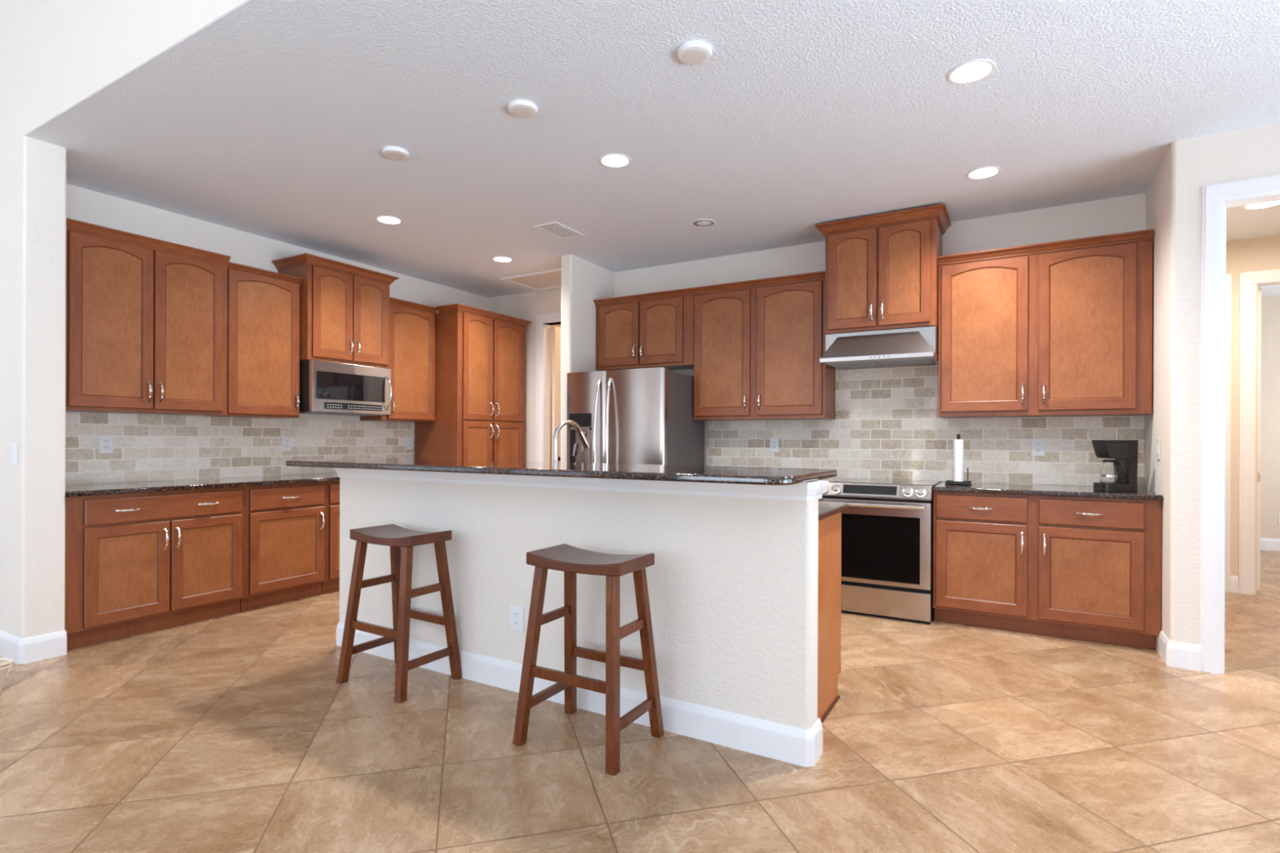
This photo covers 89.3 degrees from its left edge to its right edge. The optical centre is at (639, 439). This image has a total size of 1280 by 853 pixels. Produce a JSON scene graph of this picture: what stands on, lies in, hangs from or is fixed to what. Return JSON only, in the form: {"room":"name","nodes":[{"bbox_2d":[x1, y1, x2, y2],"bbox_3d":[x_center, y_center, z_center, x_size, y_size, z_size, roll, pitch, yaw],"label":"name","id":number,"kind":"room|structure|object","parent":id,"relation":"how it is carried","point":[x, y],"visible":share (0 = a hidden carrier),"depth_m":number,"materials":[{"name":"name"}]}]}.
{"room":"kitchen","nodes":[
{"label":"kitchen","id":0,"kind":"room"},
{"bbox_2d":[0,0,248,638],"bbox_3d":[-0.951,-0.633,2.218,11.320,3.700,0.185,0,0,30],"label":"wall","id":1,"kind":"structure","parent":0,"point":[33,171],"depth_m":3.54,"materials":[{"name":"white paint"}]},
{"bbox_2d":[10,443,17,465],"bbox_3d":[-3.423,0.082,3.542,0.078,0.122,0.010,0,0,30],"label":"light switch","id":2,"kind":"object","parent":1,"relation":"attached to","point":[13,446],"visible":1,"depth_m":3.53,"materials":[{"name":"white plastic"}]},
{"bbox_2d":[0,630,66,664],"bbox_3d":[-4.519,1.137,4.283,2.886,0.134,0.201,0,0,30],"label":"baseboard","id":3,"kind":"structure","parent":1,"relation":"attached to","point":[36,648],"depth_m":3.55,"materials":[{"name":"white paint"}]},
{"bbox_2d":[65,183,488,484],"bbox_3d":[-2.794,-0.213,5.793,0.120,2.845,4.200,0,0,30],"label":"wall","id":4,"kind":"structure","parent":0,"point":[83,205],"depth_m":4.95,"materials":[{"name":"white paint"}]},
{"bbox_2d":[65,217,231,415],"bbox_3d":[-3.354,-0.748,4.317,0.388,1.142,1.014,0,0,30],"label":"upper cabinet","id":5,"kind":"object","parent":4,"relation":"attached to","point":[147,317],"visible":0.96,"depth_m":4.22,"materials":[{"name":"brown wood"}]},
{"bbox_2d":[65,412,414,484],"bbox_3d":[-3.029,0.061,5.260,0.012,0.466,2.973,0,0,30],"label":"tile backsplash","id":6,"kind":"structure","parent":4,"relation":"attached to","point":[147,447],"depth_m":4.89,"materials":[{"name":"tile"}]},
{"bbox_2d":[98,435,113,453],"bbox_3d":[-3.560,0.032,4.324,0.010,0.122,0.078,0,0,30],"label":"power outlet","id":7,"kind":"object","parent":6,"relation":"attached to","point":[105,442],"visible":1,"depth_m":4.32,"materials":[{"name":"white plastic"}]},
{"bbox_2d":[103,439,109,443],"bbox_3d":[-3.558,0.012,4.323,0.005,0.027,0.032,0,0,30],"label":"socket","id":8,"kind":"object","parent":7,"relation":"attached to","point":[105,441],"depth_m":4.32,"materials":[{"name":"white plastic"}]},
{"bbox_2d":[103,444,109,448],"bbox_3d":[-3.559,0.052,4.323,0.005,0.027,0.032,0,0,30],"label":"socket","id":9,"kind":"object","parent":7,"relation":"attached to","point":[105,446],"depth_m":4.32,"materials":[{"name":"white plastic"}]},
{"bbox_2d":[281,436,291,451],"bbox_3d":[-2.939,0.037,5.391,0.010,0.122,0.078,0,0,30],"label":"power outlet","id":10,"kind":"object","parent":6,"relation":"attached to","point":[286,441],"visible":1,"depth_m":5.39,"materials":[{"name":"white plastic"}]},
{"bbox_2d":[406,437,413,449],"bbox_3d":[-2.302,0.040,6.484,0.010,0.122,0.078,0,0,30],"label":"power outlet","id":11,"kind":"object","parent":6,"relation":"attached to","point":[409,440],"visible":1,"depth_m":6.48,"materials":[{"name":"white plastic"}]},
{"bbox_2d":[204,262,302,418],"bbox_3d":[-2.968,-0.728,5.005,0.363,1.110,0.558,0,0,30],"label":"upper cabinet","id":12,"kind":"object","parent":4,"relation":"attached to","point":[263,341],"visible":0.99,"depth_m":4.92,"materials":[{"name":"brown wood"}]},
{"bbox_2d":[271,253,399,368],"bbox_3d":[-2.586,-1.044,5.556,0.468,0.820,0.884,0,0,30],"label":"upper cabinet","id":13,"kind":"object","parent":4,"relation":"attached to","point":[344,308],"visible":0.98,"depth_m":5.37,"materials":[{"name":"brown wood"}]},
{"bbox_2d":[299,360,392,416],"bbox_3d":[-2.558,-0.422,5.535,0.515,0.418,0.754,0,0,30],"label":"microwave","id":14,"kind":"object","parent":13,"relation":"attached to","point":[326,388],"visible":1,"depth_m":5.36,"materials":[{"name":"silver metal"}]},
{"bbox_2d":[360,297,437,422],"bbox_3d":[-2.280,-0.732,6.186,0.363,1.118,0.621,0,0,30],"label":"upper cabinet","id":15,"kind":"object","parent":4,"relation":"attached to","point":[411,325],"visible":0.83,"depth_m":6.12,"materials":[{"name":"brown wood"}]},
{"bbox_2d":[488,287,560,461],"bbox_3d":[-0.959,-0.206,7.085,1.990,2.845,0.120,0,0,30],"label":"wall","id":16,"kind":"structure","parent":0,"point":[525,306],"depth_m":7.17,"materials":[{"name":"white paint"}]},
{"bbox_2d":[535,312,560,462],"bbox_3d":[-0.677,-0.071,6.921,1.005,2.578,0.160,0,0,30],"label":"door frame","id":17,"kind":"structure","parent":16,"relation":"in","point":[542,329],"depth_m":7.09,"materials":[{"name":"white paint"}]},
{"bbox_2d":[551,326,560,462],"bbox_3d":[-0.739,-0.024,7.500,0.095,2.458,0.780,0,0,30],"label":"door","id":18,"kind":"structure","parent":17,"relation":"attached to","point":[556,388],"depth_m":7.20,"materials":[{"name":"beige"}]},
{"bbox_2d":[339,476,817,729],"bbox_3d":[-0.544,0.687,3.187,2.807,1.062,0.127,0,0,30],"label":"wall","id":19,"kind":"structure","parent":0,"point":[732,582],"depth_m":2.80,"materials":[{"name":"white paint"}]},
{"bbox_2d":[509,604,524,632],"bbox_3d":[-0.598,0.868,3.138,0.088,0.124,0.010,0,0,30],"label":"power outlet","id":20,"kind":"object","parent":19,"relation":"attached to","point":[516,612],"visible":1,"depth_m":3.13,"materials":[{"name":"white plastic"}]},
{"bbox_2d":[513,611,519,617],"bbox_3d":[-0.599,0.848,3.136,0.032,0.027,0.005,0,0,30],"label":"socket","id":21,"kind":"object","parent":20,"relation":"attached to","point":[516,614],"depth_m":3.13,"materials":[{"name":"white plastic"}]},
{"bbox_2d":[513,619,519,626],"bbox_3d":[-0.599,0.888,3.136,0.032,0.027,0.005,0,0,30],"label":"socket","id":22,"kind":"object","parent":20,"relation":"attached to","point":[516,622],"depth_m":3.13,"materials":[{"name":"white plastic"}]},
{"bbox_2d":[285,457,837,485],"bbox_3d":[-0.571,0.139,3.234,2.910,0.030,0.725,0,0,30],"label":"countertop","id":23,"kind":"structure","parent":19,"relation":"on","point":[689,473],"depth_m":2.81,"materials":[{"name":"black stone"}]},
{"bbox_2d":[336,621,822,767],"bbox_3d":[-0.550,1.151,3.180,2.839,0.134,0.143,0,0,30],"label":"baseboard","id":24,"kind":"structure","parent":19,"relation":"attached to","point":[798,746],"depth_m":2.69,"materials":[{"name":"white paint"}]},
{"bbox_2d":[333,467,828,501],"bbox_3d":[-0.551,0.191,3.172,2.875,0.070,0.161,0,0,30],"label":"trim","id":25,"kind":"structure","parent":19,"relation":"attached to","point":[813,491],"depth_m":2.84,"materials":[{"name":"white paint"}]},
{"bbox_2d":[560,254,614,462],"bbox_3d":[-0.416,-0.204,6.156,0.115,2.845,0.980,0,0,30],"label":"wall","id":26,"kind":"structure","parent":0,"point":[583,282],"depth_m":5.79,"materials":[{"name":"white paint"}]},
{"bbox_2d":[0,550,1279,852],"bbox_3d":[-0.781,1.267,1.250,12.600,0.100,18.820,0,0,30],"label":"floor","id":27,"kind":"structure","parent":0,"point":[237,732],"depth_m":2.46,"materials":[{"name":"tile"}]},
{"bbox_2d":[0,657,13,695],"bbox_3d":[-3.240,1.128,2.932,0.452,0.161,0.452,0,0,15],"label":"footstool","id":28,"kind":"object","parent":27,"relation":"on","point":[6,664],"visible":1,"depth_m":3.05,"materials":[{"name":"beige fabric"}]},
{"bbox_2d":[64,486,244,649],"bbox_3d":[-3.244,0.767,4.236,0.668,0.882,0.989,0,0,30],"label":"base cabinet","id":29,"kind":"object","parent":27,"relation":"on","point":[136,563],"visible":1,"depth_m":4.03,"materials":[{"name":"brown wood"}]},
{"bbox_2d":[240,481,325,611],"bbox_3d":[-2.840,0.769,4.930,0.668,0.882,0.613,0,0,30],"label":"base cabinet","id":30,"kind":"object","parent":27,"relation":"on","point":[285,524],"visible":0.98,"depth_m":4.76,"materials":[{"name":"brown wood"}]},
{"bbox_2d":[321,480,339,593],"bbox_3d":[-2.341,0.770,5.787,0.668,0.882,1.366,0,0,30],"label":"base cabinet","id":31,"kind":"object","parent":27,"relation":"on","point":[331,584],"visible":0.02,"depth_m":5.09,"materials":[{"name":"brown wood"}]},
{"bbox_2d":[65,472,339,497],"bbox_3d":[-2.747,0.311,5.094,0.642,0.030,2.970,0,0,30],"label":"countertop","id":32,"kind":"structure","parent":31,"relation":"on","point":[83,490],"depth_m":4.38,"materials":[{"name":"black stone"}]},
{"bbox_2d":[336,524,462,702],"bbox_3d":[-1.210,0.836,3.274,0.484,0.760,0.384,0,0,32],"label":"bar stool","id":33,"kind":"object","parent":27,"relation":"on","point":[401,540],"visible":1,"depth_m":3.25,"materials":[{"name":"brown wood"}]},
{"bbox_2d":[413,303,532,461],"bbox_3d":[-1.744,-0.040,6.808,0.668,2.508,1.090,0,0,30],"label":"pantry cabinet","id":34,"kind":"object","parent":27,"relation":"on","point":[480,353],"visible":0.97,"depth_m":6.47,"materials":[{"name":"brown wood"}]},
{"bbox_2d":[512,543,663,775],"bbox_3d":[-0.203,0.839,2.635,0.484,0.760,0.384,0,0,30],"label":"bar stool","id":35,"kind":"object","parent":27,"relation":"on","point":[569,559],"visible":1,"depth_m":2.60,"materials":[{"name":"brown wood"}]},
{"bbox_2d":[566,367,704,466],"bbox_3d":[-0.052,0.315,5.612,0.948,1.770,0.871,0,0,30],"label":"refrigerator","id":36,"kind":"object","parent":27,"relation":"on","point":[641,415],"visible":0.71,"depth_m":5.29,"materials":[{"name":"grey metal"}]},
{"bbox_2d":[817,511,841,723],"bbox_3d":[-0.349,0.778,3.550,2.728,0.882,0.692,0,0,30],"label":"base cabinet","id":37,"kind":"object","parent":27,"relation":"on","point":[829,529],"visible":0.06,"depth_m":2.92,"materials":[{"name":"brown wood"}]},
{"bbox_2d":[817,502,848,520],"bbox_3d":[-0.350,0.320,3.549,2.765,0.030,0.687,0,0,30],"label":"countertop","id":38,"kind":"structure","parent":37,"relation":"on","point":[825,509],"depth_m":2.95,"materials":[{"name":"stone"}]},
{"bbox_2d":[553,419,590,462],"bbox_3d":[-0.389,0.095,3.760,0.131,0.419,0.283,0,0,30],"label":"kitchen faucet","id":39,"kind":"object","parent":38,"relation":"on","point":[584,442],"visible":0.53,"depth_m":3.71,"materials":[{"name":"silver metal"}]},
{"bbox_2d":[817,477,941,623],"bbox_3d":[1.733,0.765,4.716,0.767,0.923,0.726,0,0,30],"label":"range","id":40,"kind":"object","parent":27,"relation":"on","point":[887,524],"visible":0.8,"depth_m":4.42,"materials":[{"name":"silver metal"}]},
{"bbox_2d":[821,477,941,487],"bbox_3d":[1.763,0.313,4.766,0.767,0.017,0.612,0,0,30],"label":"cooktop","id":41,"kind":"object","parent":40,"relation":"in","point":[841,482],"depth_m":4.62,"materials":[{"name":"black glass"}]},
{"bbox_2d":[933,491,1161,649],"bbox_3d":[2.610,0.788,4.256,1.200,0.882,0.668,0,0,30],"label":"base cabinet","id":42,"kind":"object","parent":27,"relation":"on","point":[1079,568],"visible":0.99,"depth_m":3.98,"materials":[{"name":"brown wood"}]},
{"bbox_2d":[932,481,1163,500],"bbox_3d":[2.614,0.331,4.261,1.200,0.030,0.637,0,0,30],"label":"countertop","id":43,"kind":"structure","parent":42,"relation":"on","point":[975,487],"depth_m":4.08,"materials":[{"name":"black stone"}]},
{"bbox_2d":[945,433,971,484],"bbox_3d":[2.231,0.137,4.544,0.160,0.355,0.131,0,0,30],"label":"paper towel holder","id":44,"kind":"object","parent":43,"relation":"on","point":[948,482],"visible":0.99,"depth_m":4.50,"materials":[{"name":"black metal"}]},
{"bbox_2d":[953,440,964,481],"bbox_3d":[2.232,0.148,4.544,0.065,0.292,0.065,0,0,30],"label":"paper towel roll","id":45,"kind":"object","parent":44,"relation":"on","point":[958,445],"visible":1,"depth_m":4.52,"materials":[{"name":"white paper"}]},
{"bbox_2d":[1091,440,1138,491],"bbox_3d":[2.924,0.160,3.988,0.205,0.313,0.156,0,0,2],"label":"coffee maker","id":46,"kind":"object","parent":43,"relation":"on","point":[1119,473],"visible":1,"depth_m":3.94,"materials":[{"name":"black plastic"}]},
{"bbox_2d":[24,0,1279,297],"bbox_3d":[2.685,-1.675,4.988,10.390,0.120,8.622,0,0,30],"label":"ceiling","id":47,"kind":"structure","parent":0,"point":[273,119],"depth_m":3.29,"materials":[{"name":"white paint"}]},
{"bbox_2d":[375,215,402,224],"bbox_3d":[-1.867,-1.627,4.822,0.190,0.009,0.190,0,0,30],"label":"recessed light","id":48,"kind":"object","parent":47,"relation":"in","point":[386,220],"visible":1,"depth_m":4.81,"materials":[{"name":"white glass"}]},
{"bbox_2d":[382,146,408,160],"bbox_3d":[-1.385,-1.617,3.674,0.144,0.026,0.144,0,0,30],"label":"cover plate","id":49,"kind":"object","parent":47,"relation":"attached to","point":[393,153],"visible":1,"depth_m":3.64,"materials":[{"name":"white plastic"}]},
{"bbox_2d":[491,256,513,262],"bbox_3d":[-1.245,-1.625,5.866,0.190,0.009,0.190,0,0,30],"label":"recessed light","id":50,"kind":"object","parent":47,"relation":"in","point":[498,259],"visible":1,"depth_m":5.85,"materials":[{"name":"white plastic"}]},
{"bbox_2d":[507,99,537,118],"bbox_3d":[-0.575,-1.614,3.176,0.144,0.026,0.144,0,0,30],"label":"cover plate","id":51,"kind":"object","parent":47,"relation":"attached to","point":[521,108],"visible":1,"depth_m":3.15,"materials":[{"name":"white plastic"}]},
{"bbox_2d":[500,268,561,291],"bbox_3d":[-0.852,-1.621,6.566,0.970,0.014,0.575,0,0,30],"label":"attic hatch","id":52,"kind":"object","parent":47,"relation":"attached to","point":[550,279],"visible":0.52,"depth_m":6.62,"materials":[{"name":"white paint"}]},
{"bbox_2d":[533,222,584,239],"bbox_3d":[-0.629,-1.623,5.056,0.215,0.008,0.370,0,0,30],"label":"ceiling vent","id":53,"kind":"object","parent":47,"relation":"in","point":[562,232],"visible":1,"depth_m":5.05,"materials":[{"name":"white plastic"}]},
{"bbox_2d":[599,153,631,168],"bbox_3d":[-0.145,-1.621,3.779,0.190,0.009,0.190,0,0,30],"label":"recessed light","id":54,"kind":"object","parent":47,"relation":"in","point":[611,160],"visible":1,"depth_m":3.77,"materials":[{"name":"white glass"}]},
{"bbox_2d":[677,40,711,65],"bbox_3d":[0.228,-1.611,2.711,0.144,0.026,0.144,0,0,30],"label":"cover plate","id":55,"kind":"object","parent":47,"relation":"attached to","point":[693,52],"visible":1,"depth_m":2.69,"materials":[{"name":"white plastic"}]},
{"bbox_2d":[690,218,715,227],"bbox_3d":[0.475,-1.619,4.869,0.190,0.009,0.190,0,0,30],"label":"recessed light","id":56,"kind":"object","parent":47,"relation":"in","point":[703,223],"visible":1,"depth_m":4.86,"materials":[{"name":"white plastic"}]},
{"bbox_2d":[947,59,995,84],"bbox_3d":[1.460,-1.615,2.856,0.190,0.009,0.190,0,0,30],"label":"recessed light","id":57,"kind":"object","parent":47,"relation":"in","point":[972,71],"visible":1,"depth_m":2.85,"materials":[{"name":"white glass"}]},
{"bbox_2d":[965,166,1001,179],"bbox_3d":[2.084,-1.613,3.933,0.190,0.009,0.190,0,0,30],"label":"recessed light","id":58,"kind":"object","parent":47,"relation":"in","point":[985,172],"visible":1,"depth_m":3.92,"materials":[{"name":"white glass"}]},
{"bbox_2d":[1242,200,1279,208],"bbox_3d":[4.248,-1.603,4.404,0.230,0.014,0.230,0,0,30],"label":"recessed light","id":59,"kind":"object","parent":47,"relation":"in","point":[1264,205],"visible":0.59,"depth_m":4.42,"materials":[{"name":"white glass"}]},
{"bbox_2d":[613,193,1145,486],"bbox_3d":[1.607,-0.197,5.302,4.280,2.845,0.120,0,0,30],"label":"wall","id":60,"kind":"structure","parent":0,"point":[1125,214],"depth_m":4.80,"materials":[{"name":"white paint"}]},
{"bbox_2d":[593,288,693,371],"bbox_3d":[0.088,-0.963,5.897,1.005,0.647,0.378,0,0,30],"label":"upper cabinet","id":61,"kind":"object","parent":60,"relation":"attached to","point":[655,329],"visible":0.99,"depth_m":5.75,"materials":[{"name":"brown wood"}]},
{"bbox_2d":[691,271,835,421],"bbox_3d":[1.004,-0.724,5.362,1.115,1.119,0.378,0,0,30],"label":"upper cabinet","id":62,"kind":"object","parent":60,"relation":"attached to","point":[759,344],"visible":0.98,"depth_m":5.20,"materials":[{"name":"brown wood"}]},
{"bbox_2d":[815,203,951,334],"bbox_3d":[1.810,-1.196,4.830,0.880,0.812,0.488,0,0,30],"label":"upper cabinet","id":63,"kind":"object","parent":60,"relation":"attached to","point":[882,270],"visible":0.99,"depth_m":4.64,"materials":[{"name":"brown wood"}]},
{"bbox_2d":[819,325,938,369],"bbox_3d":[1.781,-0.669,4.784,0.764,0.236,0.562,0,0,30],"label":"range hood","id":64,"kind":"object","parent":63,"relation":"attached to","point":[914,346],"visible":0.98,"depth_m":4.61,"materials":[{"name":"silver metal"}]},
{"bbox_2d":[708,364,1144,488],"bbox_3d":[1.959,-0.130,5.020,3.103,0.886,0.012,0,0,30],"label":"tile backsplash","id":65,"kind":"structure","parent":60,"relation":"attached to","point":[886,424],"depth_m":4.95,"materials":[{"name":"tile"}]},
{"bbox_2d":[769,437,778,452],"bbox_3d":[1.135,0.047,5.486,0.078,0.122,0.010,0,0,30],"label":"power outlet","id":66,"kind":"object","parent":65,"relation":"attached to","point":[774,442],"visible":1,"depth_m":5.48,"materials":[{"name":"white plastic"}]},
{"bbox_2d":[1031,438,1044,456],"bbox_3d":[2.780,0.055,4.528,0.078,0.122,0.010,0,0,30],"label":"power outlet","id":67,"kind":"object","parent":65,"relation":"attached to","point":[1037,444],"visible":1,"depth_m":4.53,"materials":[{"name":"white plastic"}]},
{"bbox_2d":[1035,442,1040,446],"bbox_3d":[2.779,0.035,4.527,0.032,0.027,0.005,0,0,30],"label":"socket","id":68,"kind":"object","parent":67,"relation":"attached to","point":[1037,444],"depth_m":4.53,"materials":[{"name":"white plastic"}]},
{"bbox_2d":[1035,448,1040,452],"bbox_3d":[2.779,0.075,4.527,0.032,0.027,0.005,0,0,30],"label":"socket","id":69,"kind":"object","parent":67,"relation":"attached to","point":[1037,450],"depth_m":4.53,"materials":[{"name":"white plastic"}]},
{"bbox_2d":[937,228,1154,417],"bbox_3d":[2.687,-0.718,4.383,1.196,1.120,0.378,0,0,30],"label":"upper cabinet","id":70,"kind":"object","parent":60,"relation":"attached to","point":[1059,328],"visible":1,"depth_m":4.22,"materials":[{"name":"brown wood"}]},
{"bbox_2d":[1144,132,1225,645],"bbox_3d":[3.219,-0.191,3.877,0.220,2.845,0.960,0,0,30],"label":"wall","id":71,"kind":"structure","parent":0,"point":[1174,196],"depth_m":3.50,"materials":[{"name":"white paint"}]},
{"bbox_2d":[1156,438,1159,459],"bbox_3d":[3.047,0.056,3.815,0.010,0.122,0.078,0,0,30],"label":"light switch","id":72,"kind":"object","parent":71,"relation":"attached to","point":[1157,439],"visible":1,"depth_m":3.79,"materials":[{"name":"white plastic"}]},
{"bbox_2d":[1155,629,1200,671],"bbox_3d":[2.998,1.164,3.618,0.141,0.134,0.326,0,0,30],"label":"baseboard","id":73,"kind":"structure","parent":71,"relation":"attached to","point":[1175,655],"depth_m":3.49,"materials":[{"name":"white paint"}]},
{"bbox_2d":[1225,122,1279,182],"bbox_3d":[4.304,-0.187,2.760,2.780,2.845,0.120,0,0,30],"label":"wall","id":74,"kind":"structure","parent":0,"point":[1251,153],"depth_m":3.35,"materials":[{"name":"white paint"}]},
{"bbox_2d":[1200,174,1279,674],"bbox_3d":[3.474,-0.056,3.243,1.048,2.578,0.160,0,0,30],"label":"door frame","id":75,"kind":"structure","parent":74,"relation":"attached to","point":[1216,197],"depth_m":3.41,"materials":[{"name":"white paint"}]},
{"bbox_2d":[1226,235,1279,594],"bbox_3d":[4.867,-0.185,3.925,2.980,2.845,2.460,0,0,30],"label":"wall","id":76,"kind":"structure","parent":0,"point":[1260,254],"depth_m":5.23,"materials":[{"name":"beige paint"}]},
{"bbox_2d":[1225,273,1231,592],"bbox_3d":[4.581,-0.052,5.363,0.464,2.578,0.020,0,0,30],"label":"trim","id":77,"kind":"structure","parent":76,"relation":"attached to","point":[1228,277],"depth_m":5.25,"materials":[{"name":"white paint"}]},
{"bbox_2d":[1230,575,1238,593],"bbox_3d":[4.799,1.170,5.236,0.048,0.134,0.016,0,0,30],"label":"baseboard","id":78,"kind":"structure","parent":76,"relation":"attached to","point":[1233,580],"depth_m":5.23,"materials":[{"name":"white paint"}]},
{"bbox_2d":[1238,269,1279,594],"bbox_3d":[5.309,-0.050,5.021,1.032,2.578,0.160,0,0,30],"label":"door frame","id":79,"kind":"structure","parent":76,"relation":"in","point":[1249,280],"depth_m":5.19,"materials":[{"name":"white paint"}]},
{"bbox_2d":[1257,287,1261,590],"bbox_3d":[5.218,-0.002,5.604,0.035,2.458,0.822,0,0,30],"label":"door","id":80,"kind":"structure","parent":79,"relation":"attached to","point":[1259,410],"depth_m":5.26,"materials":[{"name":"white paint"}]},
{"bbox_2d":[1260,296,1279,538],"bbox_3d":[6.794,-0.178,5.904,4.200,2.845,2.900,0,0,30],"label":"wall","id":81,"kind":"structure","parent":0,"point":[1270,306],"depth_m":7.28,"materials":[{"name":"beige paint"}]},
{"bbox_2d":[1260,537,1279,551],"bbox_3d":[7.497,1.180,7.021,3.900,0.134,0.016,0,0,30],"label":"baseboard","id":82,"kind":"structure","parent":81,"relation":"attached to","point":[1266,544],"depth_m":7.27,"materials":[{"name":"white paint"}]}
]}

